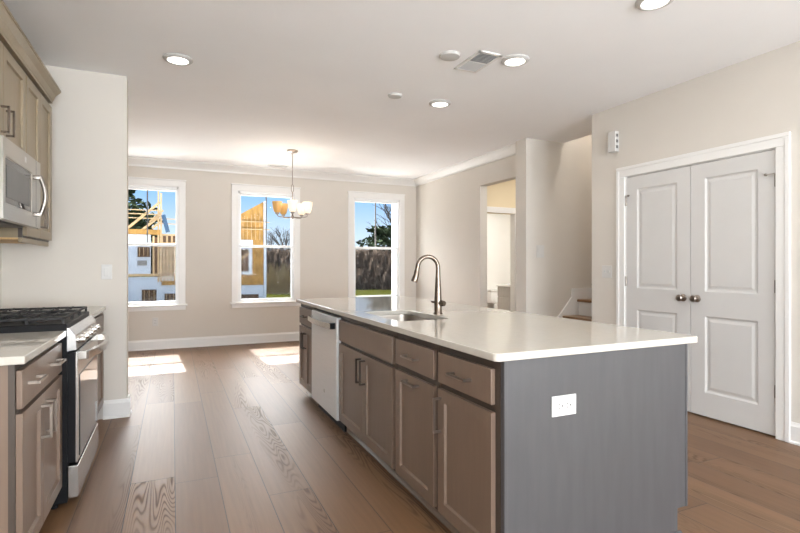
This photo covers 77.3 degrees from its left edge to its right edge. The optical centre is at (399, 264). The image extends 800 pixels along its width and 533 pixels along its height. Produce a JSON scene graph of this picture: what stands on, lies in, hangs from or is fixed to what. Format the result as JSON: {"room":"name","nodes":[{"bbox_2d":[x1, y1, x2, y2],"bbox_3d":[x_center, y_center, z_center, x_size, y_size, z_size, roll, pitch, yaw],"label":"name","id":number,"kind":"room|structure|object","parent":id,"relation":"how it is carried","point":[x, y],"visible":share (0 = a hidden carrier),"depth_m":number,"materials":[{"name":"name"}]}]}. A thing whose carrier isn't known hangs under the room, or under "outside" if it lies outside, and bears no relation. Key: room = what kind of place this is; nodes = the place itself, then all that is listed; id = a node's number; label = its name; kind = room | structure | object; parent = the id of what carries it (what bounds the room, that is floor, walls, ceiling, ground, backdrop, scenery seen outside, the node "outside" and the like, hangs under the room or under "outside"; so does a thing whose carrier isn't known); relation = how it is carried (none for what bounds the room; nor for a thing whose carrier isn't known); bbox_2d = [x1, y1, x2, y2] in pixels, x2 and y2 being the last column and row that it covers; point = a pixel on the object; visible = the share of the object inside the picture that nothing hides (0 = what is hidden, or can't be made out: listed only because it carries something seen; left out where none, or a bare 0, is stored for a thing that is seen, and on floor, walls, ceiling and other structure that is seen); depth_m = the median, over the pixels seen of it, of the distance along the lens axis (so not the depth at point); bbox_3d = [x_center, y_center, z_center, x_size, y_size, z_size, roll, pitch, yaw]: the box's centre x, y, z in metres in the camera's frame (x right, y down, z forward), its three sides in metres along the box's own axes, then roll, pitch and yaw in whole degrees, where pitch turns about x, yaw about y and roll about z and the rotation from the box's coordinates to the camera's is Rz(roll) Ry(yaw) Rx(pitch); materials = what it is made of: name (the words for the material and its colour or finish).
{"room":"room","nodes":[
{"label":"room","id":0,"kind":"room"},
{"bbox_2d":[0,243,0,308],"bbox_3d":[-0.884,-0.150,-0.990,0.130,2.740,17.130,0,0,-24],"label":"wall","id":1,"kind":"structure","parent":0,"point":[0,243],"depth_m":3.67,"materials":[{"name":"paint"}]},
{"bbox_2d":[0,40,25,151],"bbox_3d":[-2.202,-0.893,2.536,0.387,0.574,0.878,0,0,-24],"label":"upper cabinet","id":2,"kind":"object","parent":1,"relation":"attached to","point":[12,76],"visible":0.91,"depth_m":2.77,"materials":[{"name":"brown wood"}]},
{"bbox_2d":[0,135,47,228],"bbox_3d":[-2.185,-0.414,2.622,0.485,0.397,0.733,0,0,-24],"label":"microwave","id":3,"kind":"object","parent":2,"relation":"attached to","point":[20,178],"visible":1,"depth_m":2.64,"materials":[{"name":"white metal"}]},
{"bbox_2d":[0,69,51,245],"bbox_3d":[-2.532,-0.657,3.261,0.387,1.045,0.710,0,0,-24],"label":"upper cabinet","id":4,"kind":"object","parent":1,"relation":"attached to","point":[38,109],"visible":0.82,"depth_m":3.30,"materials":[{"name":"brown wood"}]},
{"bbox_2d":[0,0,60,103],"bbox_3d":[-2.248,-1.229,2.654,0.406,0.096,2.193,0,0,-24],"label":"crown molding","id":5,"kind":"structure","parent":4,"relation":"attached to","point":[12,36],"depth_m":2.90,"materials":[{"name":"brown wood"}]},
{"bbox_2d":[1,65,127,418],"bbox_3d":[-2.602,-0.150,3.925,0.815,2.740,0.140,0,0,-24],"label":"wall","id":6,"kind":"structure","parent":0,"point":[90,111],"depth_m":3.92,"materials":[{"name":"paint"}]},
{"bbox_2d":[101,264,111,278],"bbox_3d":[-2.328,0.055,3.967,0.075,0.118,0.010,0,0,-24],"label":"light switch","id":7,"kind":"object","parent":6,"relation":"attached to","point":[106,269],"visible":1,"depth_m":3.96,"materials":[{"name":"white plastic"}]},
{"bbox_2d":[103,398,129,419],"bbox_3d":[-2.261,1.147,3.990,0.189,0.145,0.024,0,0,-24],"label":"baseboard","id":8,"kind":"structure","parent":6,"relation":"attached to","point":[117,408],"depth_m":3.99,"materials":[{"name":"paint"}]},
{"bbox_2d":[128,166,415,340],"bbox_3d":[-2.080,-0.150,7.964,5.370,2.740,0.160,0,0,-24],"label":"wall","id":9,"kind":"structure","parent":0,"point":[209,311],"depth_m":7.64,"materials":[{"name":"paint"}]},
{"bbox_2d":[152,318,157,325],"bbox_3d":[-3.530,0.820,7.211,0.075,0.120,0.008,0,0,-24],"label":"power outlet","id":10,"kind":"object","parent":9,"relation":"attached to","point":[154,320],"visible":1,"depth_m":7.21,"materials":[{"name":"white plastic"}]},
{"bbox_2d":[128,177,186,311],"bbox_3d":[-3.645,-0.294,7.213,1.060,1.908,0.190,0,0,-24],"label":"window","id":11,"kind":"structure","parent":9,"relation":"in","point":[134,183],"depth_m":7.33,"materials":[{"name":"paint"}]},
{"bbox_2d":[128,332,298,350],"bbox_3d":[-2.037,1.147,7.882,5.120,0.145,0.024,0,0,-24],"label":"baseboard","id":12,"kind":"structure","parent":9,"relation":"attached to","point":[157,344],"depth_m":7.51,"materials":[{"name":"paint"}]},
{"bbox_2d":[230,183,300,307],"bbox_3d":[-2.115,-0.294,7.909,1.100,1.908,0.190,0,0,-24],"label":"window","id":13,"kind":"structure","parent":9,"relation":"in","point":[238,190],"depth_m":7.85,"materials":[{"name":"paint"}]},
{"bbox_2d":[128,156,415,185],"bbox_3d":[-2.025,-1.462,7.854,5.120,0.115,0.085,0,0,-24],"label":"trim","id":14,"kind":"structure","parent":9,"relation":"attached to","point":[132,161],"depth_m":7.79,"materials":[{"name":"paint"}]},
{"bbox_2d":[347,191,404,297],"bbox_3d":[-0.420,-0.294,8.680,1.095,1.908,0.190,0,0,-24],"label":"window","id":15,"kind":"structure","parent":9,"relation":"in","point":[398,200],"depth_m":8.69,"materials":[{"name":"paint"}]},
{"bbox_2d":[394,204,394,294],"bbox_3d":[0.459,-0.150,8.916,0.040,2.740,2.710,0,0,-24],"label":"wall","id":16,"kind":"structure","parent":0,"point":[394,204],"depth_m":10.12,"materials":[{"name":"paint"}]},
{"bbox_2d":[3,0,799,178],"bbox_3d":[2.678,-1.645,1.383,8.580,0.250,18.500,0,0,-24],"label":"ceiling","id":17,"kind":"structure","parent":0,"point":[265,79],"depth_m":3.81,"materials":[{"name":"paint"}]},
{"bbox_2d":[162,53,192,65],"bbox_3d":[-1.635,-1.510,3.683,0.208,0.020,0.208,0,0,-24],"label":"recessed light","id":18,"kind":"object","parent":17,"relation":"in","point":[179,59],"visible":1,"depth_m":3.66,"materials":[{"name":"paint"}]},
{"bbox_2d":[167,57,187,63],"bbox_3d":[-1.635,-1.512,3.683,0.146,0.012,0.146,0,0,-24],"label":"diffuser","id":19,"kind":"object","parent":18,"relation":"attached to","point":[173,60],"depth_m":3.68,"materials":[{"name":"white plastic"}]},
{"bbox_2d":[268,164,287,167],"bbox_3d":[-1.859,-1.514,7.636,0.300,0.012,0.120,0,0,-24],"label":"ceiling vent","id":20,"kind":"object","parent":17,"relation":"in","point":[274,165],"visible":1,"depth_m":7.60,"materials":[{"name":"metal"}]},
{"bbox_2d":[272,149,312,218],"bbox_3d":[-1.437,-1.067,6.627,0.511,0.907,0.518,0,0,-24],"label":"chandelier","id":21,"kind":"object","parent":17,"relation":"hanging from","point":[278,206],"visible":1,"depth_m":6.58,"materials":[{"name":"white glass"}]},
{"bbox_2d":[388,92,401,98],"bbox_3d":[-0.045,-1.509,4.471,0.131,0.022,0.131,0,0,-24],"label":"smoke detector","id":22,"kind":"object","parent":17,"relation":"attached to","point":[394,95],"visible":1,"depth_m":4.44,"materials":[{"name":"paint"}]},
{"bbox_2d":[429,99,450,107],"bbox_3d":[0.376,-1.510,4.692,0.208,0.020,0.208,0,0,-24],"label":"recessed light","id":23,"kind":"object","parent":17,"relation":"in","point":[440,103],"visible":1,"depth_m":4.66,"materials":[{"name":"paint"}]},
{"bbox_2d":[432,102,447,106],"bbox_3d":[0.376,-1.512,4.692,0.146,0.012,0.146,0,0,-24],"label":"diffuser","id":24,"kind":"object","parent":23,"relation":"attached to","point":[434,104],"depth_m":4.69,"materials":[{"name":"white plastic"}]},
{"bbox_2d":[439,50,460,60],"bbox_3d":[0.362,-1.509,3.619,0.159,0.022,0.159,0,0,-24],"label":"smoke detector","id":25,"kind":"object","parent":17,"relation":"attached to","point":[450,55],"visible":1,"depth_m":3.59,"materials":[{"name":"paint"}]},
{"bbox_2d":[454,50,502,72],"bbox_3d":[0.580,-1.515,3.736,0.200,0.011,0.360,0,0,-24],"label":"ceiling vent","id":26,"kind":"object","parent":17,"relation":"in","point":[480,59],"visible":1,"depth_m":3.72,"materials":[{"name":"metal"}]},
{"bbox_2d":[501,54,528,66],"bbox_3d":[0.853,-1.510,3.706,0.208,0.020,0.208,0,0,-24],"label":"recessed light","id":27,"kind":"object","parent":17,"relation":"in","point":[514,60],"visible":1,"depth_m":3.68,"materials":[{"name":"paint"}]},
{"bbox_2d":[505,58,524,65],"bbox_3d":[0.853,-1.512,3.706,0.146,0.012,0.146,0,0,-24],"label":"diffuser","id":28,"kind":"object","parent":27,"relation":"attached to","point":[508,61],"depth_m":3.70,"materials":[{"name":"white plastic"}]},
{"bbox_2d":[635,0,673,10],"bbox_3d":[1.462,-1.510,2.868,0.208,0.020,0.208,0,0,-24],"label":"recessed light","id":29,"kind":"object","parent":17,"relation":"in","point":[644,5],"visible":1,"depth_m":2.89,"materials":[{"name":"paint"}]},
{"bbox_2d":[641,0,668,8],"bbox_3d":[1.462,-1.512,2.868,0.146,0.012,0.146,0,0,-24],"label":"diffuser","id":30,"kind":"object","parent":29,"relation":"attached to","point":[645,4],"depth_m":2.89,"materials":[{"name":"white plastic"}]},
{"bbox_2d":[39,341,799,532],"bbox_3d":[2.678,1.345,1.383,8.580,0.250,18.500,0,0,-24],"label":"floor","id":31,"kind":"structure","parent":0,"point":[225,438],"depth_m":3.04,"materials":[{"name":"brown wood"}]},
{"bbox_2d":[0,342,65,532],"bbox_3d":[-1.793,0.788,2.010,0.687,0.864,0.731,0,0,-24],"label":"base cabinet","id":32,"kind":"object","parent":31,"relation":"on","point":[31,391],"visible":0.96,"depth_m":1.94,"materials":[{"name":"brown wood"}]},
{"bbox_2d":[0,331,65,365],"bbox_3d":[-1.803,0.340,1.995,0.669,0.030,0.765,0,0,-24],"label":"countertop","id":33,"kind":"structure","parent":32,"relation":"on","point":[15,348],"depth_m":2.05,"materials":[{"name":"stone"}]},
{"bbox_2d":[0,306,108,509],"bbox_3d":[-2.037,0.739,2.728,0.771,0.962,0.758,0,0,-24],"label":"gas range","id":34,"kind":"object","parent":31,"relation":"on","point":[81,349],"visible":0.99,"depth_m":2.54,"materials":[{"name":"silver metal"}]},
{"bbox_2d":[0,311,88,333],"bbox_3d":[-2.102,0.313,2.699,0.630,0.042,0.758,0,0,-24],"label":"cooktop","id":35,"kind":"object","parent":34,"relation":"in","point":[74,321],"depth_m":2.50,"materials":[{"name":"black metal"}]},
{"bbox_2d":[94,313,103,412],"bbox_3d":[-2.444,0.788,3.440,0.687,0.864,0.861,0,0,-24],"label":"base cabinet","id":36,"kind":"object","parent":31,"relation":"on","point":[99,318],"visible":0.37,"depth_m":3.83,"materials":[{"name":"brown wood"}]},
{"bbox_2d":[13,306,105,316],"bbox_3d":[-2.457,0.340,3.433,0.669,0.030,0.869,0,0,-24],"label":"countertop","id":37,"kind":"structure","parent":36,"relation":"on","point":[94,311],"depth_m":3.65,"materials":[{"name":"stone"}]},
{"bbox_2d":[299,304,316,393],"bbox_3d":[-0.592,0.788,4.646,0.659,0.864,0.490,0,0,-24],"label":"base cabinet","id":38,"kind":"object","parent":31,"relation":"on","point":[305,329],"visible":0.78,"depth_m":4.52,"materials":[{"name":"brown wood"}]},
{"bbox_2d":[308,309,346,431],"bbox_3d":[-0.360,0.792,4.072,0.672,0.855,0.730,0,0,-24],"label":"dishwasher","id":39,"kind":"object","parent":31,"relation":"on","point":[325,325],"visible":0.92,"depth_m":3.87,"materials":[{"name":"white metal"}]},
{"bbox_2d":[317,309,340,316],"bbox_3d":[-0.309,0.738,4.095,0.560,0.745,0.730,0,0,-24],"label":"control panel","id":40,"kind":"object","parent":39,"relation":"in","point":[330,313],"depth_m":3.94,"materials":[{"name":"white metal"}]},
{"bbox_2d":[339,316,396,469],"bbox_3d":[0.025,0.788,3.291,0.659,0.864,0.992,0,0,-24],"label":"base cabinet","id":41,"kind":"object","parent":31,"relation":"on","point":[367,352],"visible":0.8,"depth_m":3.09,"materials":[{"name":"brown wood"}]},
{"bbox_2d":[296,296,696,361],"bbox_3d":[0.186,0.340,3.533,1.120,0.030,3.253,0,0,-24],"label":"countertop","id":42,"kind":"structure","parent":41,"relation":"on","point":[496,335],"depth_m":2.48,"materials":[{"name":"stone"}]},
{"bbox_2d":[376,314,433,320],"bbox_3d":[0.027,0.455,3.248,0.394,0.198,0.684,0,0,-24],"label":"sink","id":43,"kind":"object","parent":42,"relation":"in","point":[400,317],"visible":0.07,"depth_m":3.55,"materials":[{"name":"metal"}]},
{"bbox_2d":[411,254,445,313],"bbox_3d":[0.186,0.128,3.307,0.232,0.394,0.091,0,0,-5],"label":"kitchen faucet","id":44,"kind":"object","parent":42,"relation":"on","point":[438,302],"visible":0.99,"depth_m":3.29,"materials":[{"name":"silver metal"}]},
{"bbox_2d":[306,391,459,532],"bbox_3d":[-0.227,1.210,3.324,0.020,0.020,3.180,0,0,-24],"label":"baseboard","id":45,"kind":"structure","parent":31,"relation":"on","point":[434,511],"depth_m":2.73,"materials":[{"name":"brown wood"}]},
{"bbox_2d":[395,333,439,509],"bbox_3d":[0.329,0.788,2.622,0.659,0.864,0.470,0,0,-24],"label":"base cabinet","id":46,"kind":"object","parent":31,"relation":"on","point":[416,373],"visible":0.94,"depth_m":2.48,"materials":[{"name":"brown wood"}]},
{"bbox_2d":[432,345,500,532],"bbox_3d":[0.524,0.788,2.193,0.659,0.864,0.464,0,0,-24],"label":"base cabinet","id":47,"kind":"object","parent":31,"relation":"on","point":[469,392],"visible":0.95,"depth_m":2.04,"materials":[{"name":"brown wood"}]},
{"bbox_2d":[487,289,497,308],"bbox_3d":[2.216,0.882,10.824,0.430,0.675,0.641,0,0,-24],"label":"toilet","id":48,"kind":"object","parent":31,"relation":"on","point":[492,295],"visible":0.19,"depth_m":10.90,"materials":[{"name":"ceramic"}]},
{"bbox_2d":[496,284,509,310],"bbox_3d":[2.375,0.804,9.678,0.540,0.832,0.974,0,0,-24],"label":"bathroom vanity","id":49,"kind":"object","parent":31,"relation":"on","point":[503,289],"visible":0.18,"depth_m":9.81,"materials":[{"name":"wood"}]},
{"bbox_2d":[557,284,591,321],"bbox_3d":[2.746,0.260,5.993,2.202,1.920,1.000,0,0,-24],"label":"staircase","id":50,"kind":"structure","parent":31,"relation":"on","point":[579,306],"depth_m":6.24,"materials":[{"name":"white wood"}]},
{"bbox_2d":[501,344,687,532],"bbox_3d":[0.841,0.788,2.068,1.010,0.864,0.022,0,0,-24],"label":"island end panel","id":51,"kind":"object","parent":31,"relation":"on","point":[619,463],"visible":0.98,"depth_m":2.04,"materials":[{"name":"grey wood"}]},
{"bbox_2d":[392,204,509,307],"bbox_3d":[1.270,-0.150,10.839,3.110,2.740,0.120,0,0,-24],"label":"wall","id":52,"kind":"structure","parent":0,"point":[498,225],"depth_m":11.18,"materials":[{"name":"paint"}]},
{"bbox_2d":[416,155,515,306],"bbox_3d":[0.966,-0.150,7.608,0.120,2.740,3.010,0,0,-24],"label":"wall","id":53,"kind":"structure","parent":0,"point":[451,211],"depth_m":7.62,"materials":[{"name":"paint"}]},
{"bbox_2d":[414,143,515,185],"bbox_3d":[0.873,-1.462,7.566,0.085,0.115,3.010,0,0,-24],"label":"trim","id":54,"kind":"structure","parent":53,"relation":"attached to","point":[509,150],"depth_m":7.25,"materials":[{"name":"paint"}]},
{"bbox_2d":[487,179,515,214],"bbox_3d":[2.488,-0.150,8.284,3.210,2.740,0.120,0,0,-24],"label":"wall","id":55,"kind":"structure","parent":0,"point":[503,194],"depth_m":7.82,"materials":[{"name":"paint"}]},
{"bbox_2d":[487,206,515,310],"bbox_3d":[1.449,0.160,7.802,0.980,2.120,0.138,0,0,-24],"label":"trim","id":56,"kind":"structure","parent":55,"relation":"attached to","point":[512,211],"depth_m":7.95,"materials":[{"name":"paint"}]},
{"bbox_2d":[516,134,591,316],"bbox_3d":[3.037,-1.130,6.787,3.450,4.700,0.200,0,0,-24],"label":"wall","id":57,"kind":"structure","parent":0,"point":[554,179],"depth_m":6.15,"materials":[{"name":"paint"}]},
{"bbox_2d":[551,394,575,416],"bbox_3d":[0.645,0.552,1.967,0.122,0.080,0.008,0,0,-24],"label":"power outlet","id":58,"kind":"object","parent":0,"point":[561,405],"visible":1,"depth_m":1.96,"materials":[{"name":"white plastic"}]},
{"bbox_2d":[557,401,563,410],"bbox_3d":[0.628,0.552,1.956,0.032,0.034,0.004,0,0,-24],"label":"receptacle","id":59,"kind":"object","parent":58,"relation":"attached to","point":[560,404],"depth_m":1.95,"materials":[{"name":"white plastic"}]},
{"bbox_2d":[565,400,571,409],"bbox_3d":[0.665,0.552,1.973,0.032,0.034,0.004,0,0,-24],"label":"receptacle","id":60,"kind":"object","parent":58,"relation":"attached to","point":[568,403],"depth_m":1.97,"materials":[{"name":"white plastic"}]},
{"bbox_2d":[592,49,776,325],"bbox_3d":[2.352,-0.150,4.320,0.120,2.740,1.705,0,0,-24],"label":"wall","id":61,"kind":"structure","parent":0,"point":[735,103],"depth_m":4.29,"materials":[{"name":"paint"}]},
{"bbox_2d":[602,266,611,277],"bbox_3d":[2.019,0.065,4.887,0.016,0.120,0.118,0,0,-24],"label":"light switch","id":62,"kind":"object","parent":61,"relation":"attached to","point":[606,270],"visible":1,"depth_m":4.88,"materials":[{"name":"white plastic"}]},
{"bbox_2d":[608,131,618,152],"bbox_3d":[2.044,-1.177,4.791,0.050,0.195,0.091,0,0,-24],"label":"door chime","id":63,"kind":"object","parent":61,"relation":"attached to","point":[613,137],"visible":1,"depth_m":4.76,"materials":[{"name":"white plastic"}]},
{"bbox_2d":[625,166,690,411],"bbox_3d":[2.236,0.196,4.395,0.104,2.022,0.647,0,0,-24],"label":"pantry door","id":64,"kind":"structure","parent":61,"relation":"in","point":[658,204],"depth_m":4.37,"materials":[{"name":"paint"}]},
{"bbox_2d":[616,131,790,442],"bbox_3d":[2.428,0.151,4.124,0.144,2.137,1.471,0,0,-24],"label":"trim","id":65,"kind":"structure","parent":61,"relation":"attached to","point":[781,142],"depth_m":3.49,"materials":[{"name":"paint"}]},
{"bbox_2d":[689,150,774,435],"bbox_3d":[2.506,0.196,3.801,0.104,2.022,0.647,0,0,-24],"label":"pantry door","id":66,"kind":"structure","parent":61,"relation":"in","point":[732,298],"depth_m":3.79,"materials":[{"name":"paint"}]},
{"bbox_2d":[789,422,799,445],"bbox_3d":[3.217,1.147,2.245,0.024,0.145,2.602,0,0,-24],"label":"baseboard","id":67,"kind":"structure","parent":61,"relation":"attached to","point":[794,427],"depth_m":3.40,"materials":[{"name":"paint"}]},
{"bbox_2d":[777,41,799,423],"bbox_3d":[5.026,-0.150,-1.556,0.120,2.740,11.205,0,0,-24],"label":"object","id":68,"kind":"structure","parent":0,"point":[788,56],"depth_m":3.42,"materials":[{"name":"paint"}]},
{"label":"outside","id":69,"kind":"structure","parent":0,"visible":0},
{"bbox_2d":[128,276,391,297],"bbox_3d":[-15.130,2.090,69.472,150.000,0.500,101.000,0,0,-24],"label":"lawn","id":70,"kind":"structure","parent":69,"point":[359,292],"depth_m":32.28,"materials":[{"name":"green plant"}]},
{"bbox_2d":[128,189,156,267],"bbox_3d":[-21.120,-2.264,38.156,5.337,8.219,5.448,0,0,-24],"label":"evergreen tree","id":71,"kind":"object","parent":70,"relation":"on","point":[133,200],"visible":0.14,"depth_m":38.03,"materials":[{"name":"green plant"}]},
{"bbox_2d":[128,210,162,276],"bbox_3d":[-25.069,-1.767,48.184,5.887,7.226,5.535,0,0,-24],"label":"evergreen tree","id":72,"kind":"object","parent":70,"relation":"on","point":[144,221],"visible":0.09,"depth_m":47.67,"materials":[{"name":"green plant"}]},
{"bbox_2d":[128,191,269,301],"bbox_3d":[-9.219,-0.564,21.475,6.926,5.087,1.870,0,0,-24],"label":"house","id":73,"kind":"structure","parent":70,"relation":"on","point":[159,287],"depth_m":20.84,"materials":[{"name":"yellow wood"}]},
{"bbox_2d":[151,248,366,273],"bbox_3d":[-22.328,-0.661,89.246,71.578,5.028,41.943,0,0,-24],"label":"tree line","id":74,"kind":"object","parent":70,"relation":"on","point":[275,249],"visible":0.02,"depth_m":86.88,"materials":[{"name":"plant"}]},
{"bbox_2d":[267,233,275,250],"bbox_3d":[-15.059,-0.951,55.007,3.098,5.607,2.848,0,0,-40],"label":"bare tree","id":75,"kind":"object","parent":70,"relation":"on","point":[268,233],"visible":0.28,"depth_m":55.13,"materials":[{"name":"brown plant"}]},
{"bbox_2d":[266,263,290,293],"bbox_3d":[-7.498,0.845,33.243,3.593,2.002,3.564,0,0,0],"label":"dry reeds","id":76,"kind":"object","parent":70,"relation":"on","point":[280,283],"visible":0.5,"depth_m":31.84,"materials":[{"name":"brown plant"}]},
{"bbox_2d":[267,227,290,251],"bbox_3d":[-12.230,-1.109,49.809,4.203,5.910,3.543,0,0,43],"label":"bare tree","id":77,"kind":"object","parent":70,"relation":"on","point":[277,229],"visible":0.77,"depth_m":49.94,"materials":[{"name":"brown plant"}]},
{"bbox_2d":[266,248,391,289],"bbox_3d":[-4.796,0.129,40.929,16.119,3.458,8.742,0,0,0],"label":"hedge","id":78,"kind":"object","parent":70,"relation":"on","point":[373,269],"visible":0.27,"depth_m":38.34,"materials":[{"name":"brown plant"}]},
{"bbox_2d":[356,225,391,252],"bbox_3d":[-1.623,-1.056,48.968,5.696,5.804,6.054,0,0,-24],"label":"evergreen tree","id":79,"kind":"object","parent":70,"relation":"on","point":[383,233],"visible":0.41,"depth_m":48.11,"materials":[{"name":"green plant"}]},
{"bbox_2d":[366,203,391,234],"bbox_3d":[-0.931,-3.055,55.615,4.869,9.803,9.411,0,0,-24],"label":"bare tree","id":80,"kind":"object","parent":70,"relation":"on","point":[388,214],"visible":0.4,"depth_m":55.22,"materials":[{"name":"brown plant"}]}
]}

